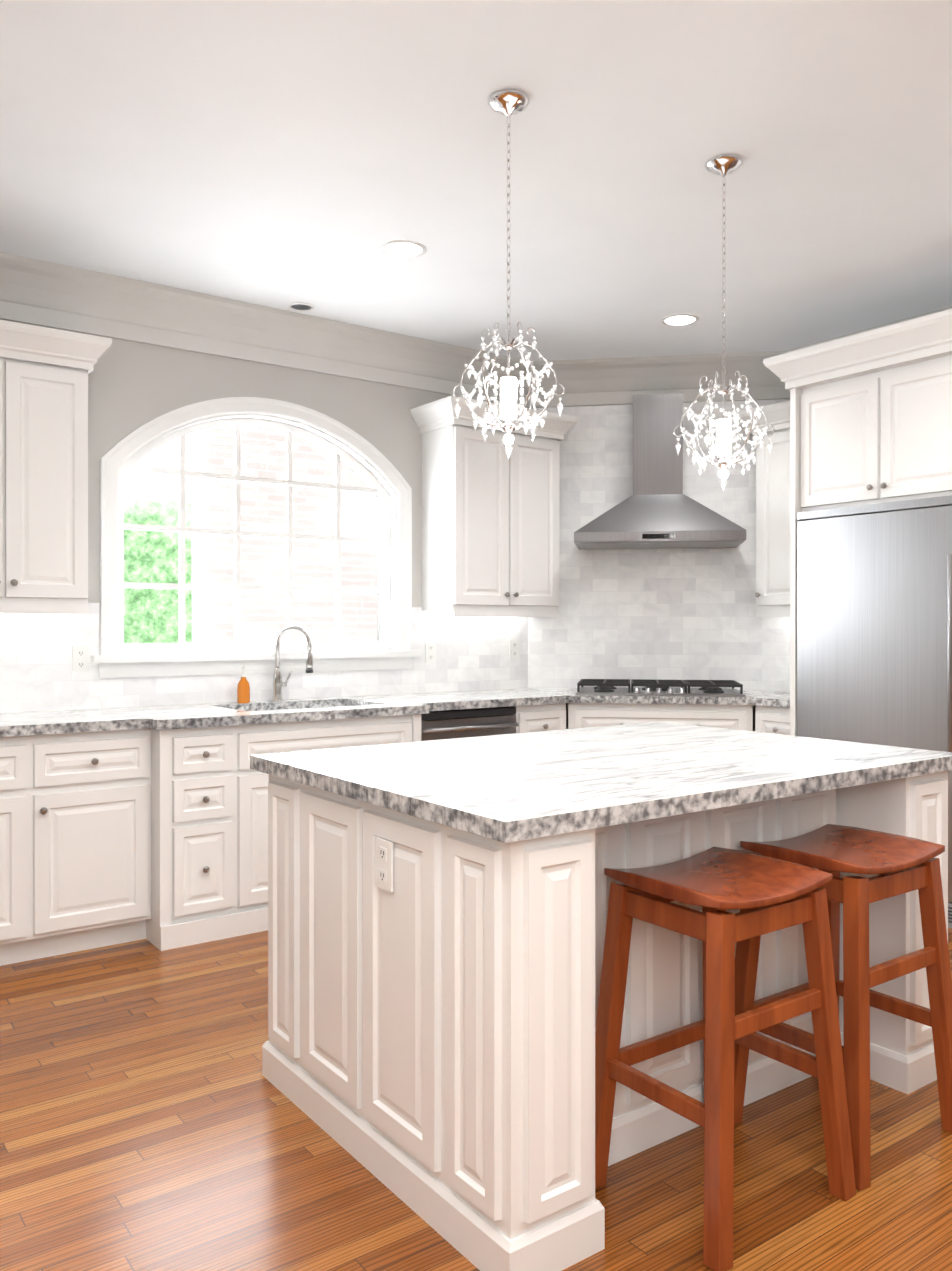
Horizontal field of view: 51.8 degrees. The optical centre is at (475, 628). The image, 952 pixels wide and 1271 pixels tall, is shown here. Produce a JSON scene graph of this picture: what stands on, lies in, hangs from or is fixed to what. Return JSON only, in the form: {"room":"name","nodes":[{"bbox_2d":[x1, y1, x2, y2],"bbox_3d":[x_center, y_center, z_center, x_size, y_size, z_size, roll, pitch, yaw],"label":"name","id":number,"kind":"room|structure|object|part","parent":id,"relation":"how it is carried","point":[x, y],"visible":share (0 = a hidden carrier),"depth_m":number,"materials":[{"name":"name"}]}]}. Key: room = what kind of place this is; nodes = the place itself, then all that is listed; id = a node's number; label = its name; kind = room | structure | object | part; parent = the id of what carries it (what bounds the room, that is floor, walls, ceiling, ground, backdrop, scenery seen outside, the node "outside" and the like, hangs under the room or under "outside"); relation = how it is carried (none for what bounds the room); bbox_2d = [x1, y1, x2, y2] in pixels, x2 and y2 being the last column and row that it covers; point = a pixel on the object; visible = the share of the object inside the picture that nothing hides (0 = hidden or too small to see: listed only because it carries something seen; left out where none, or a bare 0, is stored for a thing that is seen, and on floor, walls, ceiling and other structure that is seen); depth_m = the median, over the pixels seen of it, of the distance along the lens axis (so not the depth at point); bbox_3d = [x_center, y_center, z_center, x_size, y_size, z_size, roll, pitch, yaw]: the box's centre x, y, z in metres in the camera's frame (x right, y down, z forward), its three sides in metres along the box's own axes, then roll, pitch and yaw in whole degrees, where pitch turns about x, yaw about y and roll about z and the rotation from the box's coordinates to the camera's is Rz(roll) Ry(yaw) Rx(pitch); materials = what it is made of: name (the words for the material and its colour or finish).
{"room":"kitchen","nodes":[
{"label":"kitchen","id":0,"kind":"room"},
{"bbox_2d":[0,319,525,669],"bbox_3d":[-1.140,-0.151,5.068,6.050,2.900,0.200,0,0,-36],"label":"wall","id":1,"kind":"structure","parent":0,"point":[133,386],"depth_m":4.85,"materials":[{"name":"grey paint"}]},
{"bbox_2d":[0,348,91,611],"bbox_3d":[-2.007,-0.609,4.108,0.660,1.020,0.328,0,0,-36],"label":"upper cabinet","id":2,"kind":"object","parent":1,"relation":"attached to","point":[44,372],"depth_m":4.07,"materials":[{"name":"white wood"}]},
{"bbox_2d":[72,646,88,671],"bbox_3d":[-1.795,0.136,4.455,0.072,0.115,0.008,0,0,-36],"label":"outlet","id":3,"kind":"object","parent":1,"relation":"attached to","point":[80,658],"depth_m":4.45,"materials":[{"name":"white plastic"}]},
{"bbox_2d":[91,397,421,677],"bbox_3d":[-1.092,-0.472,5.061,1.760,1.393,0.264,0,0,-36],"label":"window","id":4,"kind":"structure","parent":1,"relation":"in","point":[392,643],"depth_m":4.99,"materials":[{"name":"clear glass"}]},
{"bbox_3d":[-1.097,-0.485,5.066,1.497,1.192,0.004,0,0,-36],"label":"window glass pane","id":5,"kind":"part","parent":4,"relation":"part of","materials":[{"name":"clear glass"}]},
{"bbox_2d":[0,603,527,712],"bbox_3d":[-1.492,0.123,4.683,4.467,0.485,0.007,0,0,-36],"label":"backsplash","id":6,"kind":"structure","parent":1,"relation":"attached to","point":[38,674],"depth_m":4.87,"materials":[{"name":"tile"}]},
{"bbox_2d":[425,642,435,662],"bbox_3d":[-0.258,0.133,5.572,0.072,0.115,0.008,0,0,-36],"label":"outlet","id":7,"kind":"object","parent":1,"relation":"attached to","point":[430,647],"depth_m":5.57,"materials":[{"name":"white plastic"}]},
{"bbox_2d":[410,396,577,616],"bbox_3d":[0.114,-0.649,5.604,0.898,1.165,0.402,0,0,-36],"label":"upper cabinet","id":8,"kind":"object","parent":1,"relation":"attached to","point":[490,529],"visible":0.94,"depth_m":5.46,"materials":[{"name":"white wood"}]},
{"bbox_2d":[509,640,518,658],"bbox_3d":[0.232,0.122,5.928,0.072,0.115,0.008,0,0,-36],"label":"outlet","id":9,"kind":"object","parent":1,"relation":"attached to","point":[513,644],"depth_m":5.92,"materials":[{"name":"white plastic"}]},
{"bbox_2d":[0,928,951,1270],"bbox_3d":[0.041,1.357,1.405,8.450,0.100,7.520,0,0,-36],"label":"floor","id":10,"kind":"structure","parent":0,"point":[152,1118],"depth_m":2.38,"materials":[{"name":"brown wood"}]},
{"bbox_2d":[0,703,565,965],"bbox_3d":[-1.359,0.854,4.328,4.264,0.894,0.739,0,0,-36],"label":"base cabinet","id":11,"kind":"object","parent":10,"relation":"on","point":[158,839],"visible":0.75,"depth_m":4.01,"materials":[{"name":"white wood"}]},
{"bbox_2d":[0,688,789,736],"bbox_3d":[-0.573,0.483,4.356,5.568,0.235,1.617,0,0,-36],"label":"countertop","id":12,"kind":"structure","parent":11,"relation":"on","point":[169,717],"depth_m":4.58,"materials":[{"name":"stone"}]},
{"bbox_2d":[237,666,249,703],"bbox_3d":[-1.139,0.272,4.813,0.062,0.184,0.067,0,0,-36],"label":"soap bottle","id":13,"kind":"object","parent":12,"relation":"on","point":[243,691],"visible":1,"depth_m":4.79,"materials":[{"name":"orange plastic"}]},
{"bbox_2d":[271,625,312,701],"bbox_3d":[-0.922,0.172,4.911,0.158,0.384,0.189,0,0,-36],"label":"gooseneck faucet","id":14,"kind":"object","parent":12,"relation":"on","point":[278,683],"visible":1,"depth_m":4.91,"materials":[{"name":"silver metal"}]},
{"bbox_2d":[575,679,744,696],"bbox_3d":[1.034,0.332,5.577,0.910,0.062,0.511,0,0,9],"label":"cooktop","id":15,"kind":"object","parent":12,"relation":"in","point":[660,687],"visible":0.98,"depth_m":5.42,"materials":[{"name":"silver metal"}]},
{"bbox_2d":[421,707,518,740],"bbox_3d":[-0.193,0.856,5.185,0.647,0.885,0.607,0,0,-36],"label":"dishwasher","id":16,"kind":"object","parent":10,"relation":"on","point":[452,724],"visible":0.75,"depth_m":4.98,"materials":[{"name":"silver metal"}]},
{"bbox_2d":[254,730,951,1270],"bbox_3d":[0.392,0.858,2.879,1.680,0.894,1.178,0,0,-36],"label":"kitchen island","id":17,"kind":"object","parent":10,"relation":"on","point":[436,922],"depth_m":2.35,"materials":[{"name":"wood"}]},
{"bbox_2d":[375,837,393,892],"bbox_3d":[-0.216,0.550,2.292,0.008,0.115,0.072,0,0,-36],"label":"outlet plate","id":18,"kind":"object","parent":17,"relation":"attached to","point":[384,846],"depth_m":2.29,"materials":[{"name":"white plastic"}]},
{"bbox_2d":[250,766,945,845],"bbox_3d":[0.393,0.409,2.883,1.720,0.001,1.220,0,0,-36],"label":"countertop edge","id":19,"kind":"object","parent":17,"relation":"on","point":[251,767],"depth_m":2.34,"materials":[{"name":"grey stone"}]},
{"bbox_2d":[568,703,752,730],"bbox_3d":[1.034,0.851,5.577,0.985,0.894,0.600,0,0,9],"label":"base cabinet","id":20,"kind":"object","parent":10,"relation":"on","point":[587,715],"visible":0.19,"depth_m":5.32,"materials":[{"name":"white wood"}]},
{"bbox_2d":[595,847,855,1270],"bbox_3d":[0.561,0.933,2.287,0.477,0.750,0.418,0,0,-36],"label":"stool","id":21,"kind":"object","parent":10,"relation":"on","point":[715,883],"visible":0.98,"depth_m":2.23,"materials":[{"name":"brown wood"}]},
{"bbox_2d":[734,824,951,1190],"bbox_3d":[0.961,0.932,2.579,0.477,0.750,0.418,0,0,-36],"label":"stool","id":22,"kind":"object","parent":10,"relation":"on","point":[899,864],"visible":0.79,"depth_m":2.52,"materials":[{"name":"brown wood"}]},
{"bbox_2d":[736,309,951,735],"bbox_3d":[2.209,-0.028,4.573,0.810,2.656,2.486,0,0,-36],"label":"cabinet","id":23,"kind":"object","parent":10,"relation":"on","point":[863,418],"depth_m":4.68,"materials":[{"name":"white wood"}]},
{"bbox_2d":[797,495,951,927],"bbox_3d":[2.363,0.361,4.376,0.778,1.880,1.728,0,0,-36],"label":"fridge","id":24,"kind":"object","parent":10,"relation":"on","point":[874,623],"visible":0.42,"depth_m":4.53,"materials":[{"name":"silver metal"}]},
{"bbox_2d":[0,0,951,360],"bbox_3d":[0.041,-1.643,1.398,8.450,0.100,7.520,0,0,-36],"label":"ceiling","id":25,"kind":"structure","parent":0,"point":[284,154],"depth_m":3.34,"materials":[{"name":"white paint"}]},
{"bbox_2d":[288,302,313,310],"bbox_3d":[-0.865,-1.597,4.855,0.126,0.006,0.135,0,0,-36],"label":"recessed light","id":26,"kind":"object","parent":25,"relation":"in","point":[297,306],"depth_m":4.86,"materials":[{"name":"white"}]},
{"bbox_2d":[381,240,426,258],"bbox_3d":[-0.302,-1.595,4.116,0.193,0.006,0.196,0,0,-36],"label":"recessed light","id":27,"kind":"object","parent":25,"relation":"in","point":[403,249],"depth_m":4.12,"materials":[{"name":"white plastic"}]},
{"bbox_2d":[0,252,951,407],"bbox_3d":[1.012,-1.468,2.103,5.649,0.250,7.119,0,0,-36],"label":"crown molding","id":28,"kind":"structure","parent":25,"relation":"attached to","point":[49,294],"depth_m":5.10,"materials":[{"name":"white paint"}]},
{"bbox_2d":[453,89,564,459],"bbox_3d":[0.099,-1.052,2.962,0.317,1.086,0.333,0,0,-36],"label":"pendant light","id":29,"kind":"object","parent":25,"relation":"hanging from","point":[508,102],"visible":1,"depth_m":2.95,"materials":[{"name":"silver metal"}]},
{"bbox_2d":[661,314,698,325],"bbox_3d":[1.054,-1.597,5.067,0.196,0.006,0.193,0,0,-36],"label":"recessed light","id":30,"kind":"object","parent":25,"relation":"in","point":[678,319],"depth_m":5.07,"materials":[{"name":"white plastic"}]},
{"bbox_2d":[674,154,773,491],"bbox_3d":[0.849,-1.032,3.359,0.317,1.128,0.333,0,0,-36],"label":"pendant light","id":31,"kind":"object","parent":25,"relation":"hanging from","point":[723,165],"visible":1,"depth_m":3.35,"materials":[{"name":"silver metal"}]},
{"bbox_2d":[536,399,777,731],"bbox_3d":[1.082,-0.153,5.880,1.101,2.900,1.101,0,0,-36],"label":"wall","id":32,"kind":"structure","parent":0,"point":[754,707],"depth_m":5.85,"materials":[{"name":"grey paint"}]},
{"bbox_2d":[528,399,789,690],"bbox_3d":[1.082,-0.493,5.875,1.548,1.710,0.006,0,0,9],"label":"backsplash","id":33,"kind":"structure","parent":32,"relation":"attached to","point":[683,614],"depth_m":5.88,"materials":[{"name":"tile"}]},
{"bbox_2d":[574,393,745,548],"bbox_3d":[1.042,-0.910,5.622,0.930,0.864,0.502,0,0,9],"label":"range hood","id":34,"kind":"object","parent":32,"relation":"attached to","point":[658,509],"visible":1,"depth_m":5.56,"materials":[{"name":"silver metal"}]},
{"label":"outside","id":35,"kind":"structure","parent":0,"visible":0},
{"bbox_2d":[124,434,191,643],"bbox_3d":[-4.205,-2.213,10.599,10.000,9.000,0.001,0,0,-36],"label":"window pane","id":36,"kind":"object","parent":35,"point":[143,572],"depth_m":11.04,"materials":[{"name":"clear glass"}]},
{"bbox_2d":[205,426,376,642],"bbox_3d":[-0.174,-1.714,11.057,5.940,8.000,0.001,0,0,-36],"label":"window pane","id":37,"kind":"structure","parent":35,"point":[356,480],"depth_m":9.78,"materials":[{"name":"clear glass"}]},
{"bbox_2d":[192,430,204,642],"bbox_3d":[-2.617,-1.710,9.257,0.130,8.000,0.001,0,0,-36],"label":"board","id":38,"kind":"object","parent":37,"relation":"attached to","point":[198,461],"depth_m":9.26,"materials":[{"name":"white wood"}]}
]}

